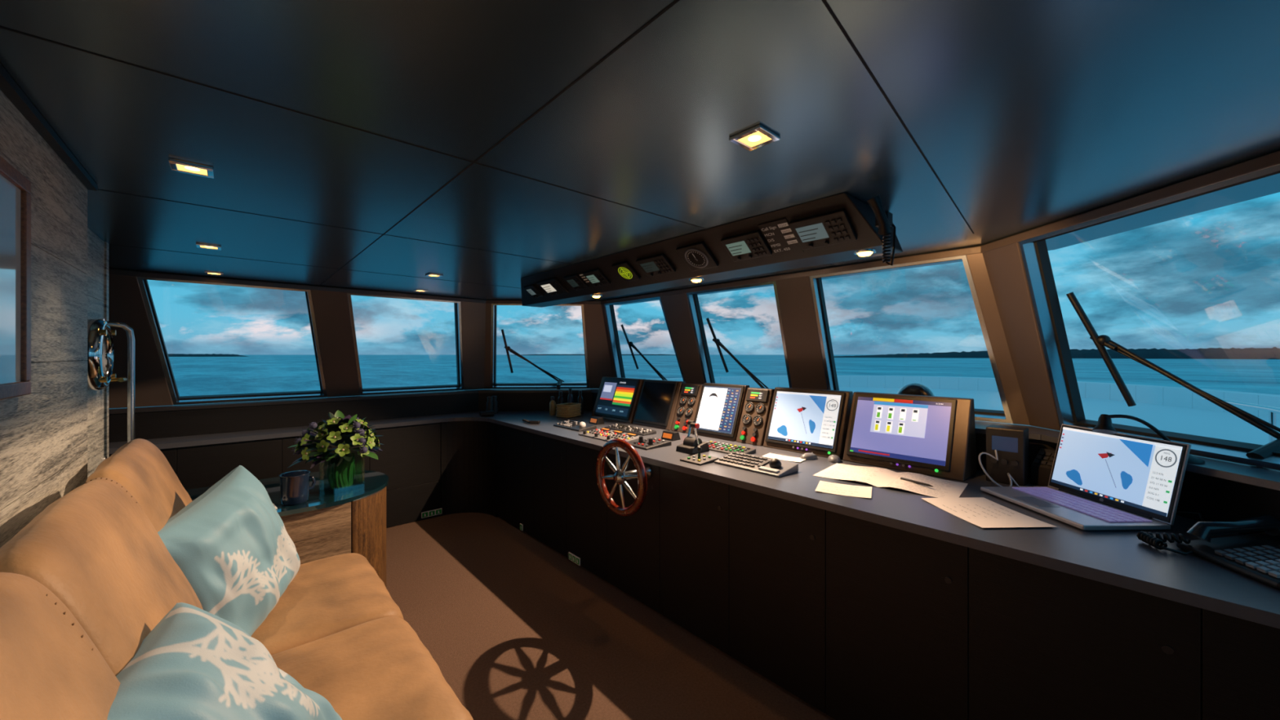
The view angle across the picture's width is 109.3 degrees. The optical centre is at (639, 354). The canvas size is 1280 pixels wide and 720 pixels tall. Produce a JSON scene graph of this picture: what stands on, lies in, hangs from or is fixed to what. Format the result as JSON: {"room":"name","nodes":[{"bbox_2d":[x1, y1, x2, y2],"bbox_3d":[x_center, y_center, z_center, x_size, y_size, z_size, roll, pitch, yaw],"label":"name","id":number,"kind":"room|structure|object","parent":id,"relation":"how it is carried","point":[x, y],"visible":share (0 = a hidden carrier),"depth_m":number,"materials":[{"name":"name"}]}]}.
{"room":"control cabin","nodes":[
{"label":"control cabin","id":0,"kind":"room"},
{"bbox_2d":[0,89,87,547],"bbox_3d":[-0.909,0.500,0.366,0.110,2.200,3.180,0,0,-42],"label":"wall","id":1,"kind":"structure","parent":0,"point":[43,432],"depth_m":1.25,"materials":[{"name":"grey wood"}]},
{"bbox_2d":[0,155,31,399],"bbox_3d":[-1.171,-0.160,0.757,0.014,0.510,0.880,0,0,-42],"label":"picture frame","id":2,"kind":"object","parent":1,"relation":"attached to","point":[15,188],"visible":1,"depth_m":1.02,"materials":[{"name":"brown wood"}]},
{"bbox_2d":[0,174,20,384],"bbox_3d":[-1.174,-0.160,0.754,0.006,0.446,0.808,0,0,-42],"label":"print","id":3,"kind":"object","parent":2,"relation":"attached to","point":[10,185],"depth_m":1.01,"materials":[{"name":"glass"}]},
{"bbox_2d":[0,63,97,191],"bbox_3d":[-0.943,-0.588,0.497,0.030,0.020,2.950,0,0,-42],"label":"trim","id":4,"kind":"structure","parent":1,"relation":"attached to","point":[8,86],"depth_m":1.16,"materials":[{"name":"black plastic"}]},
{"bbox_2d":[87,226,104,477],"bbox_3d":[-2.499,0.500,1.943,0.110,2.200,1.290,0,0,-42],"label":"wall","id":5,"kind":"structure","parent":0,"point":[95,245],"depth_m":2.26,"materials":[{"name":"grey wood"}]},
{"bbox_2d":[83,319,115,390],"bbox_3d":[-2.610,0.000,2.199,0.066,0.344,0.344,0,0,-42],"label":"clock","id":6,"kind":"object","parent":5,"relation":"attached to","point":[100,360],"visible":0.98,"depth_m":2.12,"materials":[{"name":"silver metal"}]},
{"bbox_2d":[100,318,134,462],"bbox_3d":[-2.756,0.200,2.397,0.114,0.772,0.102,0,0,-42],"label":"grab rail","id":7,"kind":"object","parent":5,"relation":"attached to","point":[129,331],"visible":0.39,"depth_m":2.43,"materials":[{"name":"metal"}]},
{"bbox_2d":[104,241,108,457],"bbox_3d":[-3.272,0.500,2.075,1.100,2.200,0.060,0,0,-42],"label":"wall partition","id":8,"kind":"structure","parent":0,"point":[106,244],"depth_m":2.42,"materials":[{"name":"grey metal"}]},
{"bbox_2d":[112,411,471,442],"bbox_3d":[-3.231,1.008,4.020,3.760,1.185,0.100,0,0,-42],"label":"wall","id":9,"kind":"structure","parent":0,"point":[469,411],"depth_m":3.91,"materials":[{"name":"black wood"}]},
{"bbox_2d":[137,276,327,404],"bbox_3d":[-3.289,-0.099,3.773,1.166,0.991,0.382,0,0,-42],"label":"window","id":10,"kind":"structure","parent":9,"relation":"in","point":[176,398],"depth_m":3.70,"materials":[{"name":"metal"}]},
{"bbox_2d":[347,293,463,395],"bbox_3d":[-2.340,-0.099,4.625,1.153,0.991,0.382,0,0,-42],"label":"window","id":11,"kind":"structure","parent":9,"relation":"in","point":[457,308],"depth_m":4.76,"materials":[{"name":"metal"}]},
{"bbox_2d":[386,512,835,719],"bbox_3d":[-0.799,1.630,2.239,5.200,0.060,6.100,0,0,-42],"label":"floor","id":12,"kind":"structure","parent":0,"point":[517,629],"depth_m":2.55,"materials":[{"name":"carpet"}]},
{"bbox_2d":[108,447,177,475],"bbox_3d":[-3.652,1.133,3.172,0.598,0.933,0.260,0,0,-42],"label":"base cabinet","id":13,"kind":"object","parent":12,"relation":"on","point":[171,454],"visible":0.06,"depth_m":3.26,"materials":[{"name":"black wood"}]},
{"bbox_2d":[177,437,282,489],"bbox_3d":[-3.206,1.133,3.573,0.598,0.933,0.260,0,0,-42],"label":"base cabinet","id":14,"kind":"object","parent":12,"relation":"on","point":[202,465],"visible":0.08,"depth_m":3.45,"materials":[{"name":"black wood"}]},
{"bbox_2d":[0,438,473,719],"bbox_3d":[-1.092,0.976,1.371,0.950,1.249,2.438,0,0,-42],"label":"sofa","id":15,"kind":"object","parent":12,"relation":"on","point":[83,584],"visible":0.66,"depth_m":1.23,"materials":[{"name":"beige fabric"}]},
{"bbox_2d":[0,572,119,719],"bbox_3d":[-0.765,0.799,0.570,0.363,0.882,0.808,0,0,-42],"label":"backrest cushion","id":16,"kind":"object","parent":15,"relation":"on","point":[53,666],"depth_m":0.73,"materials":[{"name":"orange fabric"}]},
{"bbox_2d":[0,477,203,675],"bbox_3d":[-1.307,0.797,1.172,0.363,0.891,0.808,0,0,-42],"label":"backrest cushion","id":17,"kind":"object","parent":15,"relation":"on","point":[95,547],"depth_m":1.01,"materials":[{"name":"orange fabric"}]},
{"bbox_2d":[85,438,191,532],"bbox_3d":[-1.851,0.797,1.779,0.365,0.883,0.818,0,0,-42],"label":"backrest cushion","id":18,"kind":"object","parent":15,"relation":"on","point":[138,465],"depth_m":1.63,"materials":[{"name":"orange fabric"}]},
{"bbox_2d":[106,602,342,719],"bbox_3d":[-0.876,0.860,0.893,0.616,0.716,0.619,0,0,-20],"label":"throw pillow","id":19,"kind":"object","parent":15,"relation":"on","point":[195,664],"visible":0.91,"depth_m":0.94,"materials":[{"name":"fabric"}]},
{"bbox_2d":[157,465,300,636],"bbox_3d":[-1.609,0.811,1.757,0.457,0.746,0.698,0,0,-14],"label":"throw pillow","id":20,"kind":"object","parent":15,"relation":"on","point":[231,544],"visible":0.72,"depth_m":1.68,"materials":[{"name":"fabric"}]},
{"bbox_2d":[251,552,403,655],"bbox_3d":[-1.578,1.199,2.024,0.801,0.254,0.816,0,0,-42],"label":"seat cushion","id":21,"kind":"object","parent":15,"relation":"on","point":[328,596],"depth_m":1.98,"materials":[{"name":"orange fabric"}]},
{"bbox_2d":[271,616,473,719],"bbox_3d":[-1.034,1.198,1.417,0.796,0.257,0.806,0,0,-42],"label":"seat cushion","id":22,"kind":"object","parent":15,"relation":"on","point":[374,668],"depth_m":1.55,"materials":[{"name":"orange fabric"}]},
{"bbox_2d":[186,470,388,586],"bbox_3d":[-2.239,1.230,2.855,1.160,0.740,0.920,0,0,-42],"label":"side table","id":23,"kind":"object","parent":12,"relation":"on","point":[332,522],"visible":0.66,"depth_m":2.75,"materials":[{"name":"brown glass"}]},
{"bbox_2d":[279,470,315,505],"bbox_3d":[-1.994,0.775,2.648,0.148,0.170,0.178,0,0,38],"label":"mug","id":24,"kind":"object","parent":23,"relation":"on","point":[295,487],"visible":1,"depth_m":2.59,"materials":[{"name":"blue ceramic"}]},
{"bbox_2d":[287,410,384,488],"bbox_3d":[-1.896,0.611,2.891,0.524,0.499,0.531,0,0,28],"label":"flower arrangement","id":25,"kind":"object","parent":23,"relation":"on","point":[347,432],"visible":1,"depth_m":2.81,"materials":[{"name":"green plant"}]},
{"bbox_2d":[282,434,369,473],"bbox_3d":[-2.752,1.133,3.980,0.618,0.933,0.260,0,0,-42],"label":"base cabinet","id":26,"kind":"object","parent":12,"relation":"on","point":[288,458],"visible":0.08,"depth_m":3.77,"materials":[{"name":"black wood"}]},
{"bbox_2d":[369,422,440,528],"bbox_3d":[-2.292,1.133,4.393,0.613,0.933,0.260,0,0,-42],"label":"base cabinet","id":27,"kind":"object","parent":12,"relation":"on","point":[410,457],"visible":0.6,"depth_m":4.31,"materials":[{"name":"black wood"}]},
{"bbox_2d":[440,421,498,516],"bbox_3d":[-1.460,1.133,4.877,1.260,0.934,0.650,0,0,-42],"label":"base cabinet","id":28,"kind":"object","parent":12,"relation":"on","point":[468,448],"visible":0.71,"depth_m":4.58,"materials":[{"name":"black wood"}]},
{"bbox_2d":[566,442,607,581],"bbox_3d":[-0.082,1.134,3.635,0.868,0.932,0.518,0,0,-42],"label":"base cabinet","id":29,"kind":"object","parent":12,"relation":"on","point":[586,509],"visible":0.16,"depth_m":3.34,"materials":[{"name":"black wood"}]},
{"bbox_2d":[607,453,659,613],"bbox_3d":[0.265,1.134,3.248,0.868,0.932,0.518,0,0,-42],"label":"base cabinet","id":30,"kind":"object","parent":12,"relation":"on","point":[633,540],"visible":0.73,"depth_m":2.93,"materials":[{"name":"black wood"}]},
{"bbox_2d":[595,438,652,516],"bbox_3d":[-0.052,0.730,2.768,0.254,0.452,0.452,0,0,-42],"label":"wheel","id":31,"kind":"object","parent":30,"relation":"attached to","point":[643,471],"visible":1,"depth_m":2.68,"materials":[{"name":"brown wood"}]},
{"bbox_2d":[659,466,728,655],"bbox_3d":[0.613,1.134,2.861,0.868,0.932,0.518,0,0,-42],"label":"base cabinet","id":32,"kind":"object","parent":12,"relation":"on","point":[694,510],"visible":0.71,"depth_m":2.55,"materials":[{"name":"black wood"}]},
{"bbox_2d":[728,484,826,713],"bbox_3d":[0.960,1.134,2.473,0.868,0.932,0.518,0,0,-42],"label":"base cabinet","id":33,"kind":"object","parent":12,"relation":"on","point":[777,546],"visible":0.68,"depth_m":2.17,"materials":[{"name":"black wood"}]},
{"bbox_2d":[826,510,968,719],"bbox_3d":[1.307,1.134,2.086,0.868,0.932,0.518,0,0,-42],"label":"base cabinet","id":34,"kind":"object","parent":12,"relation":"on","point":[897,600],"visible":0.75,"depth_m":1.79,"materials":[{"name":"black wood"}]},
{"bbox_2d":[968,547,1200,719],"bbox_3d":[1.610,1.134,1.659,0.748,0.932,0.518,0,0,-42],"label":"base cabinet","id":35,"kind":"object","parent":12,"relation":"on","point":[1045,643],"visible":0.66,"depth_m":1.41,"materials":[{"name":"black wood"}]},
{"bbox_3d":[-1.002,1.134,4.663,0.863,0.932,0.278,0,0,-42],"label":"base cabinet","id":36,"kind":"object","parent":12,"relation":"on","visible":0},
{"bbox_2d":[108,410,1279,628],"bbox_3d":[-0.890,0.647,2.074,4.605,0.035,5.655,0,0,-42],"label":"countertop","id":37,"kind":"structure","parent":36,"relation":"on","point":[1117,557],"depth_m":1.71,"materials":[{"name":"laminate"}]},
{"bbox_2d":[555,402,581,417],"bbox_3d":[-0.727,0.565,4.628,0.183,0.128,0.224,0,0,31],"label":"woven basket","id":38,"kind":"object","parent":37,"relation":"on","point":[569,410],"visible":1,"depth_m":4.55,"materials":[{"name":"wicker"}]},
{"bbox_2d":[553,419,596,431],"bbox_3d":[-0.566,0.598,3.925,0.180,0.064,0.400,0,0,-42],"label":"control panel","id":39,"kind":"object","parent":37,"relation":"on","point":[569,424],"visible":1,"depth_m":3.85,"materials":[{"name":"grey plastic"}]},
{"bbox_2d":[577,427,639,442],"bbox_3d":[-0.231,0.611,3.447,0.220,0.038,0.520,0,0,-42],"label":"control panel","id":40,"kind":"object","parent":37,"relation":"on","point":[604,434],"visible":0.94,"depth_m":3.42,"materials":[{"name":"grey plastic"}]},
{"bbox_2d":[591,377,645,423],"bbox_3d":[-0.195,0.430,4.460,0.271,0.400,0.614,0,0,-42],"label":"monitor","id":41,"kind":"object","parent":37,"relation":"on","point":[617,399],"visible":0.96,"depth_m":4.37,"materials":[{"name":"brown metal"}]},
{"bbox_2d":[604,423,656,435],"bbox_3d":[-0.087,0.615,3.751,0.140,0.031,0.500,0,0,-42],"label":"switch panel","id":42,"kind":"object","parent":37,"relation":"on","point":[639,431],"visible":0.99,"depth_m":3.70,"materials":[{"name":"grey plastic"}]},
{"bbox_2d":[630,435,671,449],"bbox_3d":[0.064,0.600,3.148,0.240,0.060,0.200,0,0,-42],"label":"panel","id":43,"kind":"object","parent":37,"relation":"on","point":[651,442],"visible":0.98,"depth_m":3.11,"materials":[{"name":"grey plastic"}]},
{"bbox_2d":[632,379,685,430],"bbox_3d":[0.186,0.430,4.036,0.271,0.400,0.474,0,0,-42],"label":"monitor","id":44,"kind":"object","parent":37,"relation":"on","point":[657,405],"visible":0.94,"depth_m":3.96,"materials":[{"name":"brown metal"}]},
{"bbox_2d":[671,383,703,433],"bbox_3d":[0.422,0.438,3.765,0.280,0.385,0.214,0,0,-42],"label":"panel","id":45,"kind":"object","parent":37,"relation":"on","point":[690,396],"visible":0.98,"depth_m":3.71,"materials":[{"name":"brown metal"}]},
{"bbox_2d":[675,420,709,454],"bbox_3d":[0.345,0.534,2.970,0.177,0.192,0.147,0,0,-42],"label":"lever","id":46,"kind":"object","parent":37,"relation":"on","point":[690,445],"visible":0.99,"depth_m":2.93,"materials":[{"name":"black plastic"}]},
{"bbox_2d":[680,446,718,465],"bbox_3d":[0.351,0.588,2.693,0.170,0.085,0.160,0,0,-42],"label":"panel","id":47,"kind":"object","parent":37,"relation":"on","point":[699,459],"visible":0.99,"depth_m":2.68,"materials":[{"name":"grey plastic"}]},
{"bbox_2d":[692,382,749,441],"bbox_3d":[0.643,0.430,3.526,0.271,0.400,0.404,0,0,-42],"label":"monitor","id":48,"kind":"object","parent":37,"relation":"on","point":[721,406],"visible":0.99,"depth_m":3.45,"materials":[{"name":"brown metal"}]},
{"bbox_2d":[706,440,755,454],"bbox_3d":[0.559,0.614,3.001,0.160,0.031,0.380,0,0,-42],"label":"switch panel","id":49,"kind":"object","parent":37,"relation":"on","point":[713,446],"visible":0.8,"depth_m":2.96,"materials":[{"name":"grey plastic"}]},
{"bbox_2d":[736,387,774,446],"bbox_3d":[0.855,0.438,3.283,0.280,0.385,0.209,0,0,-42],"label":"panel","id":50,"kind":"object","parent":37,"relation":"on","point":[753,423],"visible":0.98,"depth_m":3.23,"materials":[{"name":"brown metal"}]},
{"bbox_2d":[714,451,798,477],"bbox_3d":[0.644,0.595,2.546,0.200,0.070,0.420,0,0,-42],"label":"keyboard","id":51,"kind":"object","parent":37,"relation":"on","point":[775,467],"visible":1,"depth_m":2.49,"materials":[{"name":"grey plastic"}]},
{"bbox_2d":[763,386,853,458],"bbox_3d":[1.111,0.430,2.999,0.278,0.400,0.524,0,0,-42],"label":"monitor","id":52,"kind":"object","parent":37,"relation":"on","point":[801,420],"visible":0.98,"depth_m":2.92,"materials":[{"name":"brown metal"}]},
{"bbox_2d":[815,480,871,497],"bbox_3d":[0.950,0.627,2.115,0.230,0.004,0.190,0,0,28],"label":"paper note","id":53,"kind":"object","parent":37,"relation":"on","point":[823,486],"visible":1,"depth_m":2.11,"materials":[{"name":"yellow paper"}]},
{"bbox_2d":[813,462,968,497],"bbox_3d":[1.250,0.622,2.290,0.620,0.013,0.360,0,0,42],"label":"paper","id":54,"kind":"object","parent":37,"relation":"on","point":[877,477],"visible":0.99,"depth_m":2.26,"materials":[{"name":"paper"}]},
{"bbox_2d":[843,391,977,480],"bbox_3d":[1.502,0.430,2.563,0.278,0.400,0.604,0,0,-42],"label":"monitor","id":55,"kind":"object","parent":37,"relation":"on","point":[935,436],"visible":1,"depth_m":2.47,"materials":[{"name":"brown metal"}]},
{"bbox_2d":[921,497,1055,528],"bbox_3d":[1.369,0.627,1.813,0.280,0.004,0.340,0,0,-2],"label":"paper note","id":56,"kind":"object","parent":37,"relation":"on","point":[981,512],"visible":1,"depth_m":1.80,"materials":[{"name":"beige paper"}]},
{"bbox_2d":[986,424,1028,486],"bbox_3d":[1.816,0.495,2.247,0.136,0.270,0.150,0,0,-42],"label":"receiver","id":57,"kind":"object","parent":37,"relation":"on","point":[1011,443],"visible":0.89,"depth_m":2.21,"materials":[{"name":"black plastic"}]},
{"bbox_2d":[1030,448,1057,489],"bbox_3d":[1.988,0.546,2.132,0.099,0.168,0.220,0,0,-22],"label":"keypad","id":58,"kind":"object","parent":37,"relation":"on","point":[1042,465],"visible":0.34,"depth_m":2.19,"materials":[{"name":"black plastic"}]},
{"bbox_2d":[980,423,1191,530],"bbox_3d":[1.769,0.473,1.858,0.392,0.306,0.480,0,0,-1],"label":"laptop","id":59,"kind":"object","parent":37,"relation":"on","point":[1118,481],"visible":1,"depth_m":1.80,"materials":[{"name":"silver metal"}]},
{"bbox_2d":[1136,514,1279,590],"bbox_3d":[1.814,0.563,1.356,0.345,0.132,0.332,0,0,9],"label":"desk phone","id":60,"kind":"object","parent":37,"relation":"on","point":[1256,557],"visible":1,"depth_m":1.40,"materials":[{"name":"black plastic"}]},
{"bbox_2d":[0,0,1279,305],"bbox_3d":[-0.799,-0.629,2.239,5.200,0.061,6.100,0,0,-42],"label":"ceiling","id":61,"kind":"structure","parent":0,"point":[486,146],"depth_m":1.15,"materials":[{"name":"paint"}]},
{"bbox_2d":[168,158,213,178],"bbox_3d":[-1.434,-0.595,1.454,0.100,0.010,0.100,0,0,-42],"label":"recessed light","id":62,"kind":"object","parent":61,"relation":"in","point":[178,166],"visible":1,"depth_m":1.45,"materials":[{"name":"silver metal"}]},
{"bbox_2d":[108,268,485,303],"bbox_3d":[-3.083,-0.595,3.780,3.660,0.080,0.144,0,0,-42],"label":"trim","id":63,"kind":"structure","parent":61,"relation":"attached to","point":[111,271],"depth_m":3.75,"materials":[{"name":"brown metal"}]},
{"bbox_2d":[485,299,601,304],"bbox_3d":[-1.059,-0.595,5.063,1.087,0.080,0.879,0,0,-42],"label":"trim","id":64,"kind":"structure","parent":61,"relation":"attached to","point":[487,301],"depth_m":4.97,"materials":[{"name":"brown metal"}]},
{"bbox_2d":[520,192,902,307],"bbox_3d":[-0.047,-0.514,2.885,0.417,0.169,2.994,0,0,-42],"label":"console","id":65,"kind":"object","parent":61,"relation":"attached to","point":[861,215],"visible":0.68,"depth_m":2.28,"materials":[{"name":"black plastic"}]},
{"bbox_2d":[537,277,568,296],"bbox_3d":[-0.653,-0.503,3.404,0.127,0.107,0.260,0,0,-42],"label":"instrument","id":66,"kind":"object","parent":65,"relation":"on","point":[552,286],"visible":1,"depth_m":3.38,"materials":[{"name":"black plastic"}]},
{"bbox_2d":[563,273,589,290],"bbox_3d":[-0.446,-0.502,3.173,0.111,0.096,0.160,0,0,-42],"label":"instrument","id":67,"kind":"object","parent":65,"relation":"on","point":[575,282],"visible":1,"depth_m":3.15,"materials":[{"name":"black plastic"}]},
{"bbox_2d":[582,268,610,287],"bbox_3d":[-0.286,-0.502,2.995,0.111,0.096,0.170,0,0,-42],"label":"instrument","id":68,"kind":"object","parent":65,"relation":"on","point":[595,277],"visible":1,"depth_m":2.97,"materials":[{"name":"black plastic"}]},
{"bbox_2d":[611,261,640,281],"bbox_3d":[-0.086,-0.505,2.771,0.119,0.097,0.140,0,0,-42],"label":"instrument","id":69,"kind":"object","parent":65,"relation":"on","point":[625,271],"visible":1,"depth_m":2.75,"materials":[{"name":"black plastic"}]},
{"bbox_2d":[635,253,675,276],"bbox_3d":[0.088,-0.502,2.578,0.111,0.096,0.220,0,0,-42],"label":"instrument","id":70,"kind":"object","parent":65,"relation":"on","point":[658,264],"visible":1,"depth_m":2.56,"materials":[{"name":"black plastic"}]},
{"bbox_2d":[675,241,718,271],"bbox_3d":[0.295,-0.505,2.347,0.134,0.109,0.180,0,0,-42],"label":"instrument","id":71,"kind":"object","parent":65,"relation":"on","point":[697,256],"visible":1,"depth_m":2.33,"materials":[{"name":"black plastic"}]},
{"bbox_2d":[720,230,772,262],"bbox_3d":[0.495,-0.502,2.124,0.119,0.101,0.210,0,0,-42],"label":"instrument","id":72,"kind":"object","parent":65,"relation":"on","point":[751,245],"visible":1,"depth_m":2.11,"materials":[{"name":"black plastic"}]},
{"bbox_2d":[757,217,804,257],"bbox_3d":[0.618,-0.509,1.992,0.152,0.119,0.135,0,0,-42],"label":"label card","id":73,"kind":"object","parent":65,"relation":"on","point":[779,234],"visible":1,"depth_m":1.99,"materials":[{"name":"black plastic"}]},
{"bbox_2d":[788,208,857,249],"bbox_3d":[0.743,-0.503,1.849,0.127,0.107,0.230,0,0,-42],"label":"instrument","id":74,"kind":"object","parent":65,"relation":"on","point":[835,227],"visible":1,"depth_m":1.83,"materials":[{"name":"black plastic"}]},
{"bbox_2d":[866,194,895,266],"bbox_3d":[0.879,-0.447,1.651,0.153,0.247,0.061,0,0,-42],"label":"handset","id":75,"kind":"object","parent":65,"relation":"hanging from","point":[883,220],"visible":1,"depth_m":1.65,"materials":[{"name":"grey plastic"}]},
{"bbox_2d":[728,124,780,151],"bbox_3d":[0.316,-0.595,1.250,0.100,0.010,0.100,0,0,-42],"label":"recessed light","id":76,"kind":"object","parent":61,"relation":"in","point":[757,136],"visible":1,"depth_m":1.25,"materials":[{"name":"silver metal"}]},
{"bbox_2d":[600,244,982,304],"bbox_3d":[0.766,-0.595,3.808,0.144,0.080,3.455,0,0,-42],"label":"trim","id":77,"kind":"structure","parent":61,"relation":"attached to","point":[972,250],"depth_m":3.17,"materials":[{"name":"brown wood"}]},
{"bbox_2d":[981,150,1279,253],"bbox_3d":[1.932,-0.597,1.798,1.023,0.085,1.117,0,0,-42],"label":"trim","id":78,"kind":"structure","parent":61,"relation":"attached to","point":[1272,159],"depth_m":1.65,"materials":[{"name":"brown wood"}]},
{"bbox_2d":[1175,454,1279,534],"bbox_3d":[2.249,1.008,1.785,1.097,1.185,1.207,0,0,-42],"label":"wall","id":79,"kind":"structure","parent":0,"point":[1193,455],"depth_m":1.79,"materials":[{"name":"black wood"}]},
{"bbox_2d":[1017,164,1279,470],"bbox_3d":[2.133,-0.100,1.710,1.115,0.994,1.152,0,0,-42],"label":"window","id":80,"kind":"structure","parent":79,"relation":"in","point":[1033,251],"depth_m":2.24,"materials":[{"name":"metal"}]},
{"bbox_2d":[1066,292,1279,467],"bbox_3d":[2.217,0.049,1.903,0.412,0.714,0.656,0,0,-42],"label":"windscreen wiper","id":81,"kind":"object","parent":80,"relation":"attached to","point":[1266,451],"visible":0.95,"depth_m":2.00,"materials":[{"name":"black plastic"}]},
{"bbox_3d":[-1.045,1.008,5.329,1.243,1.185,1.028,0,0,-42],"label":"wall","id":82,"kind":"structure","parent":0,"visible":0},
{"bbox_2d":[490,303,589,389],"bbox_3d":[-1.143,-0.099,5.220,1.058,0.991,0.959,0,0,-42],"label":"window","id":83,"kind":"structure","parent":82,"relation":"in","point":[494,385],"depth_m":5.23,"materials":[{"name":"metal"}]},
{"bbox_2d":[501,328,564,386],"bbox_3d":[-1.240,0.057,5.304,0.676,0.698,0.434,0,0,-42],"label":"windscreen wiper","id":84,"kind":"object","parent":83,"relation":"attached to","point":[508,348],"visible":1,"depth_m":5.31,"materials":[{"name":"black plastic"}]},
{"bbox_3d":[0.994,1.008,3.968,0.100,1.185,3.720,0,0,-42],"label":"wall","id":85,"kind":"structure","parent":0,"visible":0},
{"bbox_2d":[108,274,173,408],"bbox_3d":[-4.064,-0.098,3.073,1.254,0.990,0.383,0,0,-42],"label":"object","id":86,"kind":"structure","parent":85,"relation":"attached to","point":[126,305],"depth_m":3.33,"materials":[{"name":"brown wood"}]},
{"bbox_2d":[310,289,359,397],"bbox_3d":[-2.811,-0.098,4.197,0.423,0.990,0.383,0,0,-42],"label":"trim","id":87,"kind":"structure","parent":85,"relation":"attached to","point":[331,309],"depth_m":4.15,"materials":[{"name":"brown wood"}]},
{"bbox_2d":[460,302,485,390],"bbox_3d":[-1.872,-0.098,5.040,0.374,0.990,0.383,0,0,-42],"label":"trim","id":88,"kind":"structure","parent":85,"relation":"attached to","point":[473,314],"depth_m":5.00,"materials":[{"name":"brown wood"}]},
{"bbox_2d":[484,303,491,389],"bbox_3d":[-1.709,-0.098,5.147,0.221,0.990,0.395,0,0,-42],"label":"trim","id":89,"kind":"structure","parent":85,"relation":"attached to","point":[488,306],"depth_m":5.09,"materials":[{"name":"brown wood"}]},
{"bbox_2d":[583,304,613,388],"bbox_3d":[-0.481,-0.098,5.247,0.501,0.990,0.368,0,0,-42],"label":"trim","id":90,"kind":"structure","parent":85,"relation":"attached to","point":[599,366],"depth_m":5.17,"materials":[{"name":"brown wood"}]},
{"bbox_2d":[604,297,684,381],"bbox_3d":[0.048,-0.099,4.806,0.382,0.991,1.110,0,0,-42],"label":"window","id":91,"kind":"structure","parent":85,"relation":"in","point":[609,308],"depth_m":5.11,"materials":[{"name":"metal"}]},
{"bbox_2d":[659,293,704,384],"bbox_3d":[0.449,-0.098,4.353,0.383,0.990,0.359,0,0,-42],"label":"trim","id":92,"kind":"structure","parent":85,"relation":"attached to","point":[676,307],"depth_m":4.28,"materials":[{"name":"brown wood"}]},
{"bbox_2d":[108,388,1279,534],"bbox_3d":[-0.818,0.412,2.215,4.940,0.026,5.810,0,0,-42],"label":"trim","id":93,"kind":"structure","parent":85,"relation":"attached to","point":[1241,473],"depth_m":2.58,"materials":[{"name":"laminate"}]},
{"bbox_2d":[897,382,934,395],"bbox_3d":[1.691,0.286,2.787,0.260,0.225,0.308,0,0,-42],"label":"compass","id":94,"kind":"object","parent":93,"relation":"on","point":[913,388],"visible":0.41,"depth_m":2.73,"materials":[{"name":"black plastic"}]},
{"bbox_2d":[1092,413,1204,464],"bbox_3d":[1.958,0.317,1.758,0.166,0.163,0.291,0,0,-42],"label":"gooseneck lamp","id":95,"kind":"object","parent":93,"relation":"on","point":[1104,425],"visible":0.74,"depth_m":1.78,"materials":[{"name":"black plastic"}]},
{"bbox_2d":[686,280,791,387],"bbox_3d":[0.863,-0.099,3.898,0.382,0.991,0.910,0,0,-42],"label":"window","id":96,"kind":"structure","parent":85,"relation":"in","point":[692,297],"depth_m":4.16,"materials":[{"name":"metal"}]},
{"bbox_2d":[706,317,768,388],"bbox_3d":[0.881,0.032,4.074,0.244,0.749,0.558,0,0,-42],"label":"windscreen wiper","id":97,"kind":"object","parent":96,"relation":"attached to","point":[717,341],"visible":0.83,"depth_m":4.18,"materials":[{"name":"black plastic"}]},
{"bbox_2d":[775,276,827,390],"bbox_3d":[1.260,-0.098,3.449,0.383,0.990,0.290,0,0,-42],"label":"trim","id":98,"kind":"structure","parent":85,"relation":"attached to","point":[796,303],"depth_m":3.40,"materials":[{"name":"brown wood"}]},
{"bbox_2d":[809,255,1013,423],"bbox_3d":[1.711,-0.099,2.952,0.382,0.991,1.090,0,0,-42],"label":"window","id":99,"kind":"structure","parent":85,"relation":"in","point":[981,415],"depth_m":2.90,"materials":[{"name":"metal"}]},
{"bbox_2d":[965,253,1030,425],"bbox_3d":[2.044,-0.098,2.576,0.383,0.990,0.244,0,0,-42],"label":"trim","id":100,"kind":"structure","parent":85,"relation":"attached to","point":[976,264],"depth_m":2.54,"materials":[{"name":"brown wood"}]},
{"bbox_2d":[982,242,1060,431],"bbox_3d":[2.068,-0.099,2.415,0.508,0.993,0.367,0,0,-42],"label":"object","id":101,"kind":"structure","parent":85,"relation":"attached to","point":[1004,264],"depth_m":2.40,"materials":[{"name":"brown wood"}]},
{"label":"outside","id":102,"kind":"structure","parent":0,"visible":0},
{"bbox_2d":[111,355,1279,408],"bbox_3d":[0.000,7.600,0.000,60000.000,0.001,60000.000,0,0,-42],"label":"sea","id":103,"kind":"structure","parent":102,"point":[251,374],"depth_m":222.08,"materials":[{"name":"liquid"}]},
{"bbox_2d":[527,375,1279,444],"bbox_3d":[4.065,4.035,6.670,8.000,7.130,8.600,0,0,-42],"label":"foredeck","id":104,"kind":"object","parent":103,"relation":"on","point":[1180,410],"visible":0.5,"depth_m":6.42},
{"bbox_2d":[1201,397,1279,443],"bbox_3d":[4.357,0.545,3.069,2.225,0.349,0.589,0,0,-42],"label":"rail","id":105,"kind":"object","parent":104,"relation":"on","point":[1272,411],"visible":0.59,"depth_m":3.28,"materials":[{"name":"silver metal"}]},
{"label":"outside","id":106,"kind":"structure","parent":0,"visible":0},
{"bbox_2d":[833,346,1279,359],"bbox_3d":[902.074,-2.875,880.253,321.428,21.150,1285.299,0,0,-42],"label":"island","id":107,"kind":"object","parent":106,"point":[1273,353],"visible":0.59,"depth_m":840.17,"materials":[{"name":"green plant"}]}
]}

